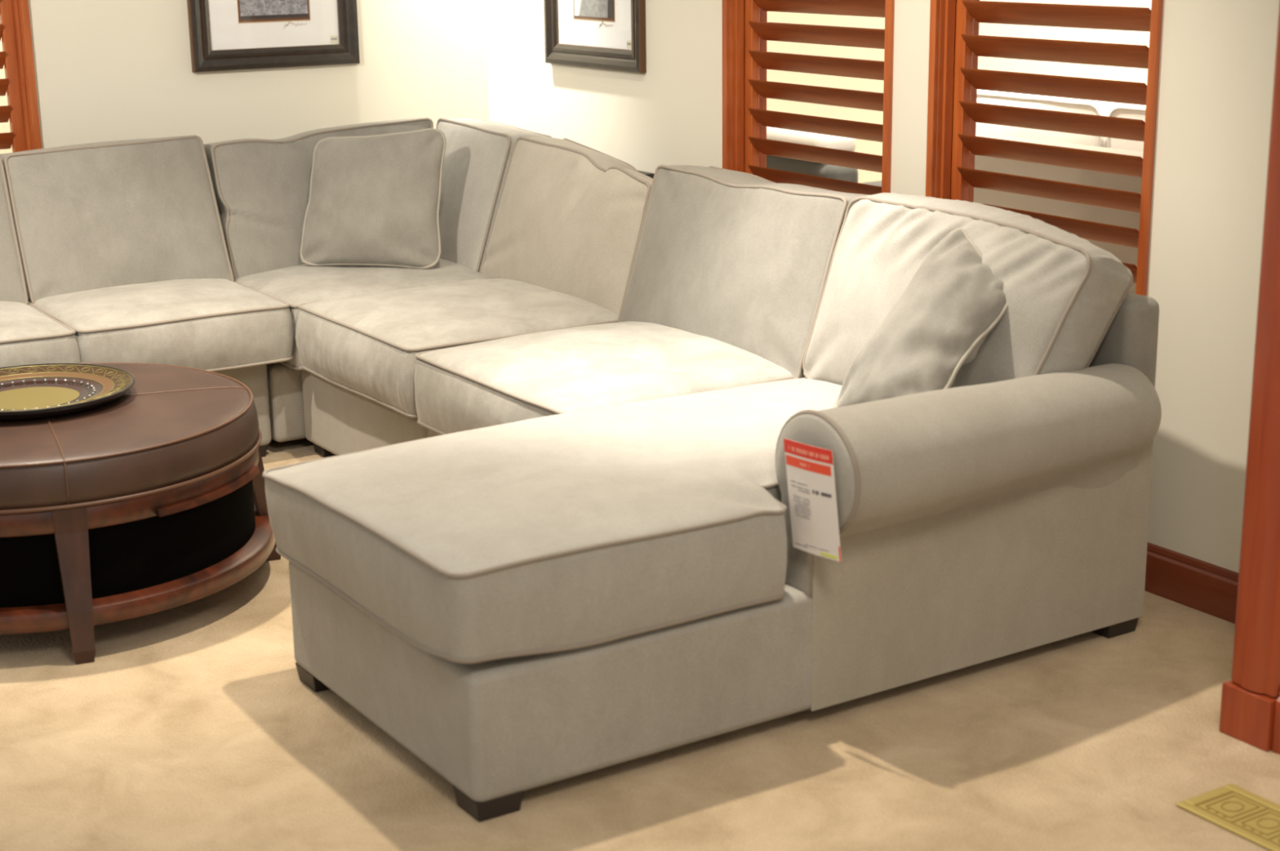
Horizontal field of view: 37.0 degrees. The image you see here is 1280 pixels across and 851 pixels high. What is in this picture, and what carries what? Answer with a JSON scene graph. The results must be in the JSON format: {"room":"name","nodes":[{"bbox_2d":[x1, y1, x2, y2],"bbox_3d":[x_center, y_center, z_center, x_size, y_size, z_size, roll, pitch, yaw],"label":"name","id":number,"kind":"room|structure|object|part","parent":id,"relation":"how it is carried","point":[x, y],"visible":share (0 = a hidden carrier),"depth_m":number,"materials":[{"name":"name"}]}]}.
{"room":"store","nodes":[
{"label":"store","id":0,"kind":"room"},
{"bbox_2d":[0,38,12,154],"bbox_3d":[-3.262,-1.922,8.375,8.900,2.750,0.100,-10,17,-32],"label":"window","id":1,"kind":"structure","parent":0,"point":[4,126],"depth_m":8.69,"materials":[{"name":"paint"}]},
{"bbox_2d":[28,0,489,148],"bbox_3d":[-3.132,-1.189,5.600,6.000,2.750,0.140,-10,17,-32],"label":"wall","id":2,"kind":"structure","parent":0,"point":[105,70],"depth_m":6.66,"materials":[{"name":"beige paint"}]},
{"bbox_2d":[12,0,41,151],"bbox_3d":[-2.361,-1.222,6.098,0.793,1.728,0.154,-10,17,-32],"label":"window frame","id":3,"kind":"structure","parent":2,"relation":"in","point":[20,7],"depth_m":6.27,"materials":[{"name":"brown wood"}]},
{"bbox_2d":[0,0,26,152],"bbox_3d":[-2.361,-1.222,6.098,0.727,1.670,0.063,-10,17,-32],"label":"plantation shutter","id":4,"kind":"object","parent":3,"relation":"attached to","point":[10,85],"visible":0.39,"depth_m":6.30,"materials":[{"name":"brown wood"}]},
{"bbox_2d":[186,0,359,72],"bbox_3d":[-1.276,-1.609,6.628,0.620,0.730,0.027,-10,17,-32],"label":"framed picture","id":5,"kind":"object","parent":2,"relation":"attached to","point":[225,35],"visible":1,"depth_m":6.68,"materials":[{"name":"black wood"}]},
{"bbox_2d":[239,0,307,19],"bbox_3d":[-1.278,-1.596,6.636,0.250,0.360,0.001,-10,17,-32],"label":"print","id":6,"kind":"object","parent":5,"relation":"attached to","point":[248,9],"depth_m":6.67,"materials":[{"name":"grey paper"}]},
{"bbox_2d":[0,437,1279,850],"bbox_3d":[-0.266,0.502,4.542,9.200,0.050,10.600,-10,17,-32],"label":"floor","id":7,"kind":"structure","parent":0,"point":[194,725],"depth_m":3.79,"materials":[{"name":"carpet"}]},
{"bbox_2d":[0,362,280,664],"bbox_3d":[-1.480,0.178,4.792,1.122,0.481,1.122,-10,17,-32],"label":"table","id":8,"kind":"object","parent":7,"relation":"on","point":[149,499],"visible":0.91,"depth_m":4.42,"materials":[{"name":"brown leather"}]},
{"bbox_2d":[0,363,134,420],"bbox_3d":[-1.521,-0.081,4.765,0.511,0.036,0.511,-10,17,-32],"label":"decorative plate","id":9,"kind":"object","parent":8,"relation":"on","point":[30,391],"visible":1,"depth_m":4.84,"materials":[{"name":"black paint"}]},
{"bbox_3d":[-1.278,0.360,4.335,0.076,0.356,0.076,-7,16,-21],"label":"leg","id":10,"kind":"part","parent":8,"relation":"part of","materials":[{"name":"brown wood"}]},
{"bbox_3d":[-1.479,0.203,4.798,1.000,0.171,1.000,-10,17,-32],"label":"panel","id":11,"kind":"part","parent":8,"relation":"part of","materials":[{"name":"black"}]},
{"bbox_2d":[0,503,275,634],"bbox_3d":[-1.478,0.309,4.826,1.096,0.048,1.096,-10,17,-32],"label":"shelf","id":12,"kind":"object","parent":8,"relation":"attached to","point":[211,575],"depth_m":4.42,"materials":[{"name":"brown wood"}]},
{"bbox_3d":[-0.991,0.180,5.000,0.076,0.356,0.076,-7,16,-21],"label":"leg","id":13,"kind":"part","parent":8,"relation":"part of","materials":[{"name":"brown wood"}]},
{"bbox_2d":[213,364,271,457],"bbox_3d":[-1.912,-0.277,5.924,1.263,0.790,0.838,-10,17,-32],"label":"sofa","id":14,"kind":"object","parent":7,"relation":"on","point":[255,378],"visible":0.16,"depth_m":5.94,"materials":[{"name":"beige fabric"}]},
{"bbox_2d":[0,301,80,367],"bbox_3d":[-2.052,-0.225,5.584,0.668,0.213,0.702,-10,17,-32],"label":"seat cushion","id":15,"kind":"object","parent":14,"relation":"on","point":[28,335],"visible":0.63,"depth_m":5.43,"materials":[{"name":"beige fabric"}]},
{"bbox_2d":[0,158,28,305],"bbox_3d":[-2.224,-0.560,5.763,0.648,0.468,0.317,-10,17,-32],"label":"cushion","id":16,"kind":"object","parent":15,"relation":"on","point":[12,282],"visible":0.9,"depth_m":5.84,"materials":[{"name":"beige fabric"}]},
{"bbox_2d":[28,278,293,371],"bbox_3d":[-1.507,-0.322,5.923,0.684,0.212,0.701,-10,17,-32],"label":"seat cushion","id":17,"kind":"object","parent":14,"relation":"on","point":[207,324],"visible":0.65,"depth_m":5.70,"materials":[{"name":"beige fabric"}]},
{"bbox_2d":[0,135,234,303],"bbox_3d":[-1.680,-0.660,6.099,0.668,0.489,0.319,-10,17,-32],"label":"cushion","id":18,"kind":"object","parent":17,"relation":"on","point":[107,214],"visible":0.8,"depth_m":6.00,"materials":[{"name":"beige fabric"}]},
{"bbox_2d":[266,362,306,441],"bbox_3d":[-0.922,-0.454,6.545,1.078,0.790,0.830,-10,17,-32],"label":"corner section","id":19,"kind":"object","parent":7,"relation":"on","point":[285,388],"visible":0.05,"depth_m":6.01,"materials":[{"name":"beige fabric"}]},
{"bbox_2d":[234,258,486,369],"bbox_3d":[-0.869,-0.411,6.320,0.868,0.243,0.660,-10,17,-32],"label":"seat cushion","id":20,"kind":"object","parent":19,"relation":"on","point":[295,286],"visible":0.22,"depth_m":6.10,"materials":[{"name":"beige fabric"}]},
{"bbox_2d":[204,117,433,279],"bbox_3d":[-1.047,-0.779,6.512,0.869,0.490,0.284,-10,17,-32],"label":"cushion","id":21,"kind":"object","parent":20,"relation":"on","point":[261,187],"visible":0.45,"depth_m":6.29,"materials":[{"name":"beige fabric"}]},
{"bbox_2d":[300,128,446,269],"bbox_3d":[-0.873,-0.741,6.236,0.494,0.446,0.174,0,15,3],"label":"throw pillow","id":22,"kind":"object","parent":20,"relation":"on","point":[374,200],"visible":1,"depth_m":6.19,"materials":[{"name":"beige fabric"}]},
{"bbox_2d":[435,117,552,271],"bbox_3d":[-0.553,-0.781,6.472,0.332,0.480,0.534,-10,17,-32],"label":"cushion","id":23,"kind":"object","parent":20,"relation":"on","point":[478,153],"visible":0.59,"depth_m":6.33,"materials":[{"name":"beige fabric"}]},
{"bbox_2d":[301,369,427,457],"bbox_3d":[-0.420,-0.282,5.872,0.990,0.790,0.867,-10,17,-32],"label":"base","id":24,"kind":"object","parent":7,"relation":"on","point":[339,420],"visible":0.09,"depth_m":5.74,"materials":[{"name":"beige fabric"}]},
{"bbox_2d":[295,278,618,417],"bbox_3d":[-0.480,-0.274,5.734,0.910,0.241,0.848,-10,17,-32],"label":"seat cushion","id":25,"kind":"object","parent":24,"relation":"on","point":[367,346],"visible":0.54,"depth_m":5.50,"materials":[{"name":"beige fabric"}]},
{"bbox_2d":[479,136,653,315],"bbox_3d":[-0.169,-0.623,5.904,0.329,0.474,0.860,-10,17,-32],"label":"cushion","id":26,"kind":"object","parent":25,"relation":"on","point":[568,220],"visible":0.73,"depth_m":5.80,"materials":[{"name":"beige fabric"}]},
{"bbox_2d":[427,428,441,437],"bbox_3d":[0.055,-0.100,5.161,0.990,0.790,0.868,-10,17,-32],"label":"armless section","id":27,"kind":"object","parent":7,"relation":"on","point":[430,433],"visible":0.02,"depth_m":5.26,"materials":[{"name":"beige fabric"}]},
{"bbox_2d":[413,320,794,434],"bbox_3d":[-0.040,-0.102,5.075,0.878,0.245,0.855,-10,17,-32],"label":"seat cushion","id":28,"kind":"object","parent":27,"relation":"on","point":[530,375],"visible":0.52,"depth_m":4.89,"materials":[{"name":"beige fabric"}]},
{"bbox_2d":[617,164,868,377],"bbox_3d":[0.296,-0.438,5.206,0.337,0.468,0.878,-10,17,-32],"label":"cushion","id":29,"kind":"object","parent":28,"relation":"on","point":[740,260],"visible":0.76,"depth_m":5.08,"materials":[{"name":"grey fabric"}]},
{"bbox_2d":[637,170,654,178],"bbox_3d":[-0.196,-0.494,6.613,0.150,0.813,0.692,-10,17,-32],"label":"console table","id":30,"kind":"object","parent":7,"relation":"on","point":[648,174],"visible":0.02,"depth_m":6.27,"materials":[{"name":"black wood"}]},
{"bbox_2d":[288,292,1161,822],"bbox_3d":[0.240,0.154,4.191,1.768,0.790,1.005,-10,17,-32],"label":"frame","id":31,"kind":"object","parent":7,"relation":"on","point":[978,523],"visible":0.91,"depth_m":3.91,"materials":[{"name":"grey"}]},
{"bbox_2d":[262,376,841,663],"bbox_3d":[0.101,0.134,4.195,1.626,0.234,0.932,-10,17,-32],"label":"cushion","id":32,"kind":"object","parent":31,"relation":"on","point":[574,530],"visible":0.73,"depth_m":3.74,"materials":[{"name":"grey fabric"}]},
{"bbox_2d":[833,227,1008,407],"bbox_3d":[0.650,-0.213,4.214,0.353,0.387,0.317,-10,17,-32],"label":"throw pillow","id":33,"kind":"object","parent":32,"relation":"on","point":[940,322],"visible":0.8,"depth_m":4.17,"materials":[{"name":"beige fabric"}]},
{"bbox_2d":[802,192,1133,387],"bbox_3d":[0.754,-0.278,4.508,0.338,0.475,0.870,-10,17,-32],"label":"cushion","id":34,"kind":"object","parent":32,"relation":"on","point":[1064,292],"visible":0.66,"depth_m":4.29,"materials":[{"name":"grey fabric"}]},
{"bbox_2d":[783,437,841,561],"bbox_3d":[0.346,0.144,3.772,0.030,0.222,0.164,-12,19,-37],"label":"price tag","id":35,"kind":"object","parent":31,"relation":"hanging from","point":[810,469],"visible":1,"depth_m":3.76,"materials":[{"name":"white paper"}]},
{"bbox_2d":[791,480,810,519],"bbox_3d":[0.318,0.147,3.787,0.001,0.070,0.059,-12,18,-35],"label":"print","id":36,"kind":"object","parent":35,"relation":"attached to","point":[800,489],"depth_m":3.79,"materials":[{"name":"grey paper"}]},
{"bbox_2d":[795,542,827,551],"bbox_3d":[0.340,0.241,3.786,0.003,0.008,0.094,-12,19,-37],"label":"print","id":37,"kind":"object","parent":35,"relation":"attached to","point":[806,546],"depth_m":3.78,"materials":[{"name":"grey paper"}]},
{"bbox_3d":[0.347,0.166,3.813,0.020,0.387,0.256,-10,17,-32],"label":"arm panel","id":38,"kind":"part","parent":31,"relation":"part of","materials":[{"name":"beige fabric"}]},
{"bbox_3d":[0.758,0.305,4.137,0.973,0.437,0.006,-10,17,-32],"label":"arm panel","id":39,"kind":"part","parent":31,"relation":"part of","materials":[{"name":"beige fabric"}]},
{"bbox_3d":[0.741,0.096,4.061,0.920,0.389,0.266,-10,17,-32],"label":"arm","id":40,"kind":"part","parent":31,"relation":"part of"},
{"bbox_3d":[0.898,-0.132,4.647,0.103,0.486,0.860,-10,17,-32],"label":"frame","id":41,"kind":"part","parent":31,"relation":"part of","materials":[{"name":"beige fabric"}]},
{"bbox_2d":[766,126,881,186],"bbox_3d":[0.783,-0.864,7.949,0.770,0.820,0.930,-10,17,-32],"label":"armchair","id":42,"kind":"object","parent":7,"relation":"on","point":[847,174],"visible":0.07,"depth_m":7.40,"materials":[{"name":"grey fabric"}]},
{"bbox_3d":[0.544,-0.811,7.802,0.160,0.600,0.930,-10,17,-32],"label":"frame","id":43,"kind":"part","parent":42,"relation":"part of","materials":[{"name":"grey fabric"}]},
{"bbox_3d":[1.075,-0.895,7.662,0.570,0.180,0.160,-10,17,-32],"label":"arm","id":44,"kind":"part","parent":42,"relation":"part of","materials":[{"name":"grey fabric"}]},
{"bbox_2d":[973,131,1143,293],"bbox_3d":[1.791,-0.579,6.746,0.880,0.860,1.900,-10,17,-32],"label":"sofa","id":45,"kind":"object","parent":7,"relation":"on","point":[1128,255],"visible":0.11,"depth_m":6.42,"materials":[{"name":"beige fabric"}]},
{"bbox_2d":[975,89,1131,147],"bbox_3d":[1.417,-0.957,6.952,0.209,0.519,0.864,-10,17,-32],"label":"cushion","id":46,"kind":"object","parent":45,"relation":"on","point":[984,96],"visible":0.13,"depth_m":6.72,"materials":[{"name":"white fabric"}]},
{"bbox_2d":[1106,104,1146,151],"bbox_3d":[1.897,-0.774,6.237,0.205,0.519,0.864,-10,17,-32],"label":"cushion","id":47,"kind":"object","parent":45,"relation":"on","point":[1131,111],"visible":0.14,"depth_m":6.41,"materials":[{"name":"white fabric"}]},
{"bbox_2d":[1176,782,1279,850],"bbox_3d":[1.173,0.738,3.466,0.154,0.006,0.388,-10,17,-32],"label":"floor vent","id":48,"kind":"object","parent":7,"relation":"in","point":[1255,818],"visible":1,"depth_m":3.54,"materials":[{"name":"gold metal"}]},
{"bbox_3d":[1.106,0.712,3.568,0.098,0.002,0.078,-10,17,-32],"label":"grille panel","id":49,"kind":"part","parent":48,"relation":"part of","materials":[{"name":"gold metal"}]},
{"bbox_3d":[1.173,0.740,3.467,0.114,0.002,0.348,-10,17,-32],"label":"plate","id":50,"kind":"part","parent":48,"relation":"part of","materials":[{"name":"gold metal"}]},
{"bbox_3d":[1.151,0.729,3.500,0.098,0.002,0.078,-10,17,-32],"label":"grille panel","id":51,"kind":"part","parent":48,"relation":"part of","materials":[{"name":"gold metal"}]},
{"bbox_3d":[1.196,0.747,3.433,0.098,0.002,0.078,-10,17,-32],"label":"grille panel","id":52,"kind":"part","parent":48,"relation":"part of","materials":[{"name":"gold metal"}]},
{"bbox_2d":[485,0,1279,573],"bbox_3d":[0.543,-1.227,5.562,0.140,2.750,4.180,-10,17,-32],"label":"wall","id":53,"kind":"structure","parent":0,"point":[1217,61],"depth_m":4.54,"materials":[{"name":"beige paint"}]},
{"bbox_2d":[543,0,646,73],"bbox_3d":[-0.164,-1.573,6.436,0.027,0.730,0.620,-10,17,-32],"label":"framed picture","id":54,"kind":"object","parent":53,"relation":"attached to","point":[602,34],"visible":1,"depth_m":6.48,"materials":[{"name":"brown metal"}]},
{"bbox_2d":[573,0,613,17],"bbox_3d":[-0.160,-1.559,6.442,0.001,0.360,0.250,-10,17,-32],"label":"print","id":55,"kind":"object","parent":54,"relation":"attached to","point":[582,8],"depth_m":6.48,"materials":[{"name":"white paper"}]},
{"bbox_2d":[721,0,894,192],"bbox_3d":[0.532,-1.127,5.594,0.154,1.728,0.795,-10,17,-32],"label":"window","id":56,"kind":"structure","parent":53,"relation":"in","point":[733,11],"depth_m":5.88,"materials":[{"name":"brown wood"}]},
{"bbox_2d":[744,0,885,195],"bbox_3d":[0.531,-1.127,5.595,0.063,1.670,0.729,-10,17,-32],"label":"plantation shutter","id":57,"kind":"object","parent":56,"relation":"attached to","point":[753,28],"visible":0.37,"depth_m":5.66,"materials":[{"name":"brown wood"}]},
{"bbox_2d":[925,0,1163,296],"bbox_3d":[1.050,-0.928,4.818,0.154,1.728,0.793,-10,17,-32],"label":"window","id":58,"kind":"structure","parent":53,"relation":"in","point":[942,12],"depth_m":5.09,"materials":[{"name":"brown wood"}]},
{"bbox_2d":[950,0,1151,283],"bbox_3d":[1.050,-0.928,4.819,0.063,1.670,0.727,-10,17,-32],"label":"plantation shutter","id":59,"kind":"object","parent":58,"relation":"attached to","point":[1082,16],"visible":0.38,"depth_m":4.85,"materials":[{"name":"brown wood"}]},
{"bbox_2d":[1144,542,1239,623],"bbox_3d":[0.530,0.072,5.800,0.020,0.118,4.040,-10,17,-32],"label":"baseboard","id":60,"kind":"structure","parent":53,"relation":"attached to","point":[1208,588],"depth_m":4.59,"materials":[{"name":"brown wood"}]},
{"bbox_2d":[766,0,1151,182],"bbox_3d":[2.526,-1.824,7.717,0.100,2.750,7.500,-10,17,-32],"label":"wall","id":61,"kind":"structure","parent":0,"point":[1078,34],"depth_m":9.75,"materials":[{"name":"paint"}]},
{"bbox_3d":[2.546,-0.341,2.119,0.640,2.750,3.955,-10,17,-31],"label":"wall","id":62,"kind":"structure","parent":0,"visible":0},
{"bbox_2d":[1219,680,1278,751],"bbox_3d":[1.258,0.578,3.872,0.104,0.108,0.122,-10,17,-32],"label":"trim","id":63,"kind":"structure","parent":62,"relation":"attached to","point":[1247,716],"depth_m":3.84,"materials":[{"name":"brown wood"}]},
{"bbox_2d":[1231,0,1279,696],"bbox_3d":[1.243,-0.753,3.520,0.100,2.638,0.115,-10,17,-32],"label":"trim","id":64,"kind":"structure","parent":62,"relation":"attached to","point":[1255,667],"depth_m":3.73,"materials":[{"name":"brown wood"}]},
{"bbox_2d":[1271,691,1279,754],"bbox_3d":[2.313,0.983,2.237,0.022,0.135,3.848,-10,17,-32],"label":"baseboard","id":65,"kind":"structure","parent":62,"relation":"attached to","point":[1276,734],"depth_m":3.79,"materials":[{"name":"brown wood"}]}
]}

